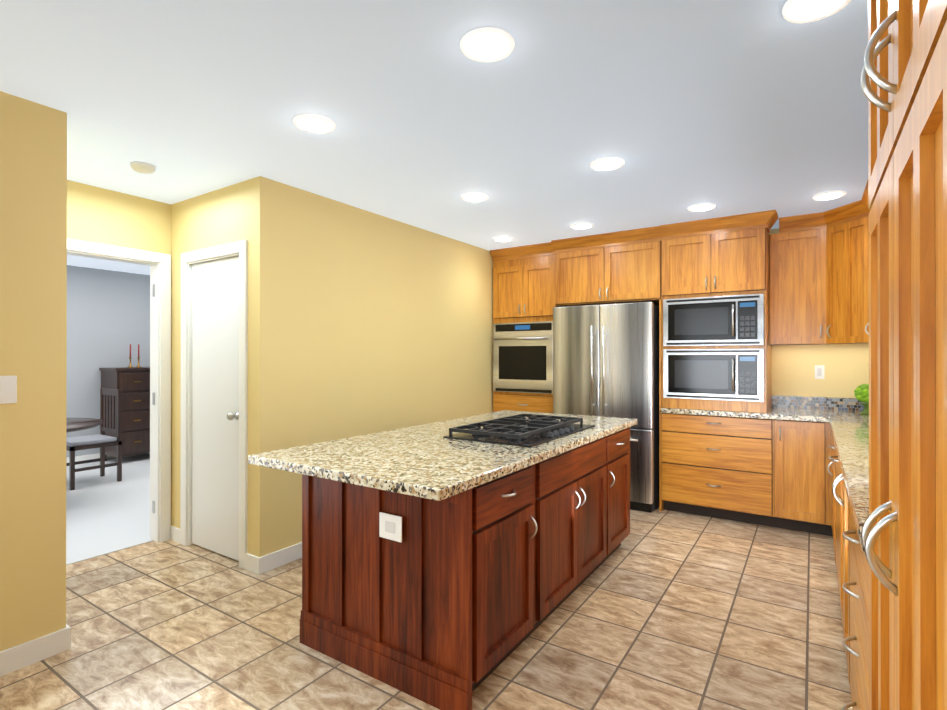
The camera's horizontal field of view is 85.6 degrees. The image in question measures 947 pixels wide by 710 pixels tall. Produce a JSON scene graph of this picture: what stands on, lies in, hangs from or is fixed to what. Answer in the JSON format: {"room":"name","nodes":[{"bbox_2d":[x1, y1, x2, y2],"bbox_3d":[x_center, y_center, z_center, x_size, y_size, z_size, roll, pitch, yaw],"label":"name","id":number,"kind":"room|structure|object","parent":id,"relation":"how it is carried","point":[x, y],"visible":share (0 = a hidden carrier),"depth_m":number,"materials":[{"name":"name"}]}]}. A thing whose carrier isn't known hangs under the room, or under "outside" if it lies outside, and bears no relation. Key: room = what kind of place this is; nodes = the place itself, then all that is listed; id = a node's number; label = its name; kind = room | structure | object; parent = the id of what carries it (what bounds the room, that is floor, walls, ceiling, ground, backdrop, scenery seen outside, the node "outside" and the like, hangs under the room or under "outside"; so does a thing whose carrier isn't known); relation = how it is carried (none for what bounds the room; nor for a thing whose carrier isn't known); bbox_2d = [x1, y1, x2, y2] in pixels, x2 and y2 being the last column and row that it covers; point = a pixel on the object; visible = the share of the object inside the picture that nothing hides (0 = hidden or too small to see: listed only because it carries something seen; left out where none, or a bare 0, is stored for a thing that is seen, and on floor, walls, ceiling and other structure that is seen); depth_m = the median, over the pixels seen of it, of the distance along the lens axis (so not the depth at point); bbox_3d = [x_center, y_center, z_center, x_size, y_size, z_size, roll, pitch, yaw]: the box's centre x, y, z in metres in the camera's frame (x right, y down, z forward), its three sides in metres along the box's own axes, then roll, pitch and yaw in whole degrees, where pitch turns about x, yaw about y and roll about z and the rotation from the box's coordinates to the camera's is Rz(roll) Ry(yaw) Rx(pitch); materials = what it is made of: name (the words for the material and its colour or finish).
{"room":"kitchen","nodes":[
{"label":"kitchen","id":0,"kind":"room"},
{"bbox_2d":[66,265,149,457],"bbox_3d":[-5.278,0.128,6.170,0.120,2.500,7.100,0,0,34],"label":"wall","id":1,"kind":"structure","parent":0,"point":[108,317],"depth_m":6.65,"materials":[{"name":"grey paint"}]},
{"bbox_2d":[66,453,147,462],"bbox_3d":[-5.255,1.326,6.080,0.014,0.096,6.980,0,0,34],"label":"baseboard","id":2,"kind":"structure","parent":1,"relation":"attached to","point":[91,456],"depth_m":6.57,"materials":[{"name":"white wood"}]},
{"bbox_2d":[66,453,153,564],"bbox_3d":[-3.773,1.424,5.098,3.809,0.104,7.220,0,0,34],"label":"floor carpet","id":3,"kind":"object","parent":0,"point":[107,513],"visible":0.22,"depth_m":4.54,"materials":[{"name":"white carpet"}]},
{"bbox_2d":[66,417,102,432],"bbox_3d":[-4.030,0.997,4.502,1.240,0.745,1.240,0,0,34],"label":"dining table","id":4,"kind":"object","parent":3,"relation":"on","point":[73,424],"visible":0.15,"depth_m":4.66,"materials":[{"name":"brown wood"}]},
{"bbox_2d":[66,388,121,489],"bbox_3d":[-4.147,0.875,5.503,0.460,0.996,0.460,0,0,34],"label":"dining chair","id":5,"kind":"object","parent":3,"relation":"on","point":[101,440],"visible":0.83,"depth_m":5.55,"materials":[{"name":"brown wood"}]},
{"bbox_2d":[99,367,149,461],"bbox_3d":[-4.405,0.770,6.873,0.498,1.211,0.900,0,0,34],"label":"dresser","id":6,"kind":"object","parent":3,"relation":"on","point":[132,384],"visible":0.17,"depth_m":6.54,"materials":[{"name":"brown wood"}]},
{"bbox_2d":[127,344,132,367],"bbox_3d":[-4.520,0.012,6.735,0.070,0.304,0.070,0,0,34],"label":"candlestick","id":7,"kind":"object","parent":6,"relation":"on","point":[130,357],"visible":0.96,"depth_m":6.73,"materials":[{"name":"gold metal"}]},
{"bbox_2d":[136,344,141,366],"bbox_3d":[-4.465,0.012,6.819,0.070,0.304,0.070,0,0,34],"label":"candlestick","id":8,"kind":"object","parent":6,"relation":"on","point":[138,357],"visible":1,"depth_m":6.81,"materials":[{"name":"gold metal"}]},
{"bbox_2d":[67,180,170,254],"bbox_3d":[-2.152,0.123,4.099,0.120,2.500,7.100,0,0,34],"label":"wall","id":9,"kind":"structure","parent":0,"point":[95,214],"depth_m":3.53,"materials":[{"name":"yellow paint"}]},
{"bbox_2d":[67,238,170,541],"bbox_3d":[-2.577,0.312,3.457,0.152,2.120,0.940,0,0,34],"label":"door frame","id":10,"kind":"structure","parent":9,"relation":"attached to","point":[159,264],"depth_m":3.77,"materials":[{"name":"white wood"}]},
{"bbox_2d":[171,179,248,552],"bbox_3d":[-1.820,0.122,3.604,0.980,2.500,0.120,0,0,34],"label":"wall","id":11,"kind":"structure","parent":0,"point":[218,217],"depth_m":3.62,"materials":[{"name":"yellow paint"}]},
{"bbox_2d":[180,240,247,568],"bbox_3d":[-1.758,0.317,3.552,0.800,2.110,0.136,0,0,34],"label":"door frame","id":12,"kind":"structure","parent":11,"relation":"attached to","point":[220,252],"depth_m":3.58,"materials":[{"name":"white wood"}]},
{"bbox_2d":[192,256,238,560],"bbox_3d":[-1.783,0.354,3.514,0.630,2.013,0.099,0,0,34],"label":"closet door","id":13,"kind":"structure","parent":11,"relation":"in","point":[215,406],"depth_m":3.52,"materials":[{"name":"white wood"}]},
{"bbox_2d":[0,91,492,651],"bbox_3d":[-1.372,0.122,3.283,0.120,2.500,6.600,0,0,34],"label":"wall","id":14,"kind":"structure","parent":0,"point":[363,322],"depth_m":3.34,"materials":[{"name":"yellow paint"}]},
{"bbox_2d":[0,375,16,403],"bbox_3d":[-2.014,0.149,2.197,0.010,0.120,0.080,0,0,34],"label":"light switch","id":15,"kind":"object","parent":14,"relation":"attached to","point":[8,389],"visible":1,"depth_m":2.20,"materials":[{"name":"white plastic"}]},
{"bbox_2d":[0,625,70,676],"bbox_3d":[-2.503,1.318,1.453,0.014,0.100,2.244,0,0,34],"label":"baseboard","id":16,"kind":"structure","parent":14,"relation":"attached to","point":[17,657],"depth_m":2.27,"materials":[{"name":"white wood"}]},
{"bbox_2d":[255,542,301,573],"bbox_3d":[-0.594,1.324,4.334,0.014,0.100,2.724,0,0,34],"label":"baseboard","id":17,"kind":"structure","parent":14,"relation":"attached to","point":[278,558],"depth_m":3.31,"materials":[{"name":"white wood"}]},
{"bbox_2d":[0,507,852,709],"bbox_3d":[-0.255,1.420,2.541,4.880,0.100,6.840,0,0,34],"label":"floor","id":18,"kind":"structure","parent":0,"point":[657,609],"depth_m":2.47,"materials":[{"name":"beige tile"}]},
{"bbox_2d":[300,422,636,709],"bbox_3d":[0.167,0.936,3.045,1.013,0.870,2.114,0,0,34],"label":"kitchen island","id":19,"kind":"object","parent":18,"relation":"on","point":[439,572],"depth_m":2.21,"materials":[{"name":"brown wood"}]},
{"bbox_2d":[248,410,635,501],"bbox_3d":[0.075,0.479,3.014,1.100,0.040,2.350,0,0,34],"label":"island countertop","id":20,"kind":"structure","parent":19,"relation":"on","point":[414,461],"depth_m":2.30,"materials":[{"name":"beige stone"}]},
{"bbox_2d":[443,414,594,447],"bbox_3d":[0.306,0.432,3.046,0.540,0.054,0.900,0,0,34],"label":"gas cooktop","id":21,"kind":"object","parent":20,"relation":"in","point":[532,430],"visible":1,"depth_m":2.86,"materials":[{"name":"black metal"}]},
{"bbox_2d":[490,242,553,412],"bbox_3d":[0.653,0.127,5.530,0.744,2.499,0.612,0,0,34],"label":"tall cabinet","id":22,"kind":"object","parent":18,"relation":"on","point":[523,283],"visible":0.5,"depth_m":5.32,"materials":[{"name":"brown wood"}]},
{"bbox_2d":[493,321,552,393],"bbox_3d":[0.496,0.026,5.294,0.716,0.730,0.101,0,0,34],"label":"wall oven","id":23,"kind":"object","parent":22,"relation":"in","point":[522,357],"visible":0.85,"depth_m":5.29,"materials":[{"name":"silver metal"}]},
{"bbox_2d":[553,300,658,512],"bbox_3d":[1.335,0.450,4.944,0.930,1.850,0.801,0,0,34],"label":"refrigerator","id":24,"kind":"object","parent":18,"relation":"on","point":[605,360],"visible":0.67,"depth_m":4.58,"materials":[{"name":"grey metal"}]},
{"bbox_2d":[659,210,777,510],"bbox_3d":[2.161,0.125,4.487,0.894,2.499,0.687,0,0,34],"label":"tall cabinet","id":25,"kind":"object","parent":18,"relation":"on","point":[723,256],"visible":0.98,"depth_m":4.25,"materials":[{"name":"brown wood"}]},
{"bbox_2d":[663,294,763,345],"bbox_3d":[1.967,-0.281,4.242,0.770,0.410,0.082,0,0,34],"label":"microwave","id":26,"kind":"object","parent":25,"relation":"in","point":[734,320],"visible":1,"depth_m":4.23,"materials":[{"name":"silver metal"}]},
{"bbox_2d":[663,348,763,401],"bbox_3d":[1.967,0.161,4.241,0.770,0.425,0.082,0,0,34],"label":"microwave","id":27,"kind":"object","parent":25,"relation":"in","point":[724,374],"visible":1,"depth_m":4.23,"materials":[{"name":"silver metal"}]},
{"bbox_2d":[662,413,785,528],"bbox_3d":[2.199,0.939,4.488,0.914,0.870,0.640,0,0,34],"label":"base cabinet","id":28,"kind":"object","parent":18,"relation":"on","point":[769,472],"depth_m":4.20,"materials":[{"name":"brown wood"}]},
{"bbox_2d":[660,395,827,421],"bbox_3d":[2.309,0.431,4.397,1.200,0.143,0.671,0,0,34],"label":"countertop","id":29,"kind":"structure","parent":28,"relation":"on","point":[796,408],"depth_m":4.26,"materials":[{"name":"stone"}]},
{"bbox_2d":[786,420,829,535],"bbox_3d":[2.665,0.939,4.180,0.338,0.870,0.640,0,0,34],"label":"base cabinet","id":30,"kind":"object","parent":18,"relation":"on","point":[805,440],"depth_m":3.90,"materials":[{"name":"brown wood"}]},
{"bbox_2d":[826,422,832,535],"bbox_3d":[3.038,0.938,3.933,0.681,0.870,0.640,0,0,34],"label":"base cabinet","id":31,"kind":"object","parent":18,"relation":"on","point":[828,429],"depth_m":3.83,"materials":[{"name":"brown wood"}]},
{"bbox_2d":[827,445,830,474],"bbox_3d":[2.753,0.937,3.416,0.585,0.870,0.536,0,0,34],"label":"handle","id":32,"kind":"object","parent":31,"relation":"attached to","point":[829,446],"depth_m":3.38,"materials":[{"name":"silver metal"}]},
{"bbox_2d":[831,435,836,554],"bbox_3d":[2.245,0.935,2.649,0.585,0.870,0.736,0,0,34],"label":"base cabinet","id":33,"kind":"object","parent":18,"relation":"on","point":[833,448],"depth_m":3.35,"materials":[{"name":"brown wood"}]},
{"bbox_2d":[835,451,839,585],"bbox_3d":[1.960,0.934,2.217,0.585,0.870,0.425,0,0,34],"label":"base cabinet","id":34,"kind":"object","parent":18,"relation":"on","point":[837,462],"depth_m":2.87,"materials":[{"name":"brown wood"}]},
{"bbox_2d":[839,463,843,643],"bbox_3d":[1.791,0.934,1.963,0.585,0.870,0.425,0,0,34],"label":"base cabinet","id":35,"kind":"object","parent":18,"relation":"on","point":[841,477],"depth_m":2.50,"materials":[{"name":"brown wood"}]},
{"bbox_2d":[843,479,868,709],"bbox_3d":[1.464,0.933,1.468,0.585,0.870,0.888,0,0,34],"label":"base cabinet","id":36,"kind":"object","parent":18,"relation":"on","point":[852,565],"depth_m":1.64,"materials":[{"name":"brown wood"}]},
{"bbox_2d":[824,397,868,553],"bbox_3d":[2.229,0.427,2.642,0.603,0.143,3.688,0,0,34],"label":"countertop","id":37,"kind":"structure","parent":36,"relation":"on","point":[847,421],"depth_m":2.56,"materials":[{"name":"stone"}]},
{"bbox_2d":[854,384,868,414],"bbox_3d":[3.044,0.342,3.957,0.159,0.238,0.160,0,0,34],"label":"topiary plant","id":38,"kind":"object","parent":37,"relation":"on","point":[861,393],"visible":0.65,"depth_m":3.94,"materials":[{"name":"green plant"}]},
{"bbox_2d":[860,0,879,709],"bbox_3d":[1.071,0.157,0.877,0.585,2.420,0.529,0,0,34],"label":"tall cabinet","id":39,"kind":"object","parent":18,"relation":"on","point":[870,533],"depth_m":1.20,"materials":[{"name":"brown wood"}]},
{"bbox_2d":[876,0,923,709],"bbox_3d":[0.833,0.156,0.518,0.585,2.420,0.590,0,0,34],"label":"tall cabinet","id":40,"kind":"object","parent":18,"relation":"on","point":[903,79],"depth_m":0.82,"materials":[{"name":"brown wood"}]},
{"bbox_2d":[924,0,946,709],"bbox_3d":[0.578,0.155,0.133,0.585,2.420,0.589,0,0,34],"label":"tall cabinet","id":41,"kind":"object","parent":18,"relation":"on","point":[935,11],"depth_m":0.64,"materials":[{"name":"brown wood"}]},
{"bbox_2d":[0,0,867,274],"bbox_3d":[-1.739,-1.177,3.756,8.690,0.100,7.220,0,0,34],"label":"ceiling","id":42,"kind":"structure","parent":0,"point":[725,107],"depth_m":2.30,"materials":[{"name":"paint"}]},
{"bbox_2d":[130,161,155,173],"bbox_3d":[-1.965,-1.112,3.043,0.130,0.034,0.130,0,0,34],"label":"smoke detector","id":43,"kind":"object","parent":42,"relation":"attached to","point":[143,167],"visible":1,"depth_m":3.01,"materials":[{"name":"white plastic"}]},
{"bbox_2d":[293,114,335,133],"bbox_3d":[-0.775,-1.124,2.493,0.200,0.010,0.200,0,0,34],"label":"recessed light","id":44,"kind":"object","parent":42,"relation":"in","point":[314,123],"visible":1,"depth_m":2.48,"materials":[{"name":"white glass"}]},
{"bbox_2d":[461,192,488,201],"bbox_3d":[0.007,-1.122,3.644,0.200,0.010,0.200,0,0,34],"label":"recessed light","id":45,"kind":"object","parent":42,"relation":"in","point":[474,197],"visible":1,"depth_m":3.63,"materials":[{"name":"white glass"}]},
{"bbox_2d":[460,27,514,61],"bbox_3d":[0.050,-1.126,1.864,0.200,0.010,0.200,0,0,34],"label":"recessed light","id":46,"kind":"object","parent":42,"relation":"in","point":[488,44],"visible":1,"depth_m":1.85,"materials":[{"name":"white glass"}]},
{"bbox_2d":[493,236,512,241],"bbox_3d":[0.285,-1.119,4.943,0.200,0.010,0.200,0,0,34],"label":"recessed light","id":47,"kind":"object","parent":42,"relation":"in","point":[502,239],"visible":1,"depth_m":4.93,"materials":[{"name":"white glass"}]},
{"bbox_2d":[570,223,593,228],"bbox_3d":[0.944,-1.120,4.447,0.200,0.010,0.200,0,0,34],"label":"recessed light","id":48,"kind":"object","parent":42,"relation":"in","point":[582,225],"visible":1,"depth_m":4.43,"materials":[{"name":"white glass"}]},
{"bbox_2d":[590,157,624,170],"bbox_3d":[0.789,-1.123,3.016,0.200,0.010,0.200,0,0,34],"label":"recessed light","id":49,"kind":"object","parent":42,"relation":"in","point":[607,164],"visible":0.98,"depth_m":3.00,"materials":[{"name":"white glass"}]},
{"bbox_2d":[687,203,715,211],"bbox_3d":[1.738,-1.121,3.897,0.200,0.010,0.200,0,0,34],"label":"recessed light","id":50,"kind":"object","parent":42,"relation":"in","point":[701,207],"visible":1,"depth_m":3.88,"materials":[{"name":"white glass"}]},
{"bbox_2d":[782,0,850,22],"bbox_3d":[1.103,-1.126,1.635,0.200,0.010,0.200,0,0,34],"label":"recessed light","id":51,"kind":"object","parent":42,"relation":"in","point":[800,11],"visible":1,"depth_m":1.66,"materials":[{"name":"white glass"}]},
{"bbox_2d":[812,191,846,200],"bbox_3d":[2.509,-1.122,3.607,0.200,0.010,0.200,0,0,34],"label":"recessed light","id":52,"kind":"object","parent":42,"relation":"in","point":[829,195],"visible":0.96,"depth_m":3.59,"materials":[{"name":"white glass"}]},
{"bbox_2d":[768,228,868,397],"bbox_3d":[2.034,0.126,5.058,3.840,2.500,0.120,0,0,34],"label":"wall","id":53,"kind":"structure","parent":0,"point":[846,371],"depth_m":4.38,"materials":[{"name":"yellow paint"}]},
{"bbox_2d":[551,226,661,306],"bbox_3d":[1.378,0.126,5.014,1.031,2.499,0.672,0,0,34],"label":"upper cabinet","id":54,"kind":"object","parent":53,"relation":"attached to","point":[618,267],"visible":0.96,"depth_m":4.76,"materials":[{"name":"brown wood"}]},
{"bbox_2d":[769,220,836,344],"bbox_3d":[2.742,-0.565,4.286,0.444,0.960,0.383,0,0,34],"label":"upper cabinet","id":55,"kind":"object","parent":53,"relation":"attached to","point":[792,251],"depth_m":4.19,"materials":[{"name":"brown wood"}]},
{"bbox_2d":[815,365,824,378],"bbox_3d":[2.957,0.147,4.369,0.070,0.115,0.007,0,0,34],"label":"outlet","id":56,"kind":"object","parent":53,"relation":"attached to","point":[819,371],"visible":1,"depth_m":4.37,"materials":[{"name":"white plastic"}]},
{"bbox_2d":[817,208,864,344],"bbox_3d":[3.040,-0.566,3.923,0.664,0.960,0.660,0,0,34],"label":"upper cabinet","id":57,"kind":"object","parent":53,"relation":"attached to","point":[818,278],"depth_m":3.96,"materials":[{"name":"brown wood"}]},
{"bbox_3d":[1.729,0.117,1.229,0.120,2.500,6.600,0,0,34],"label":"wall","id":58,"kind":"structure","parent":0,"visible":0},
{"bbox_2d":[861,192,870,343],"bbox_3d":[2.892,-0.567,3.446,0.383,0.960,0.502,0,0,34],"label":"upper cabinet","id":59,"kind":"object","parent":58,"relation":"attached to","point":[865,211],"depth_m":3.74,"materials":[{"name":"brown wood"}]}
]}

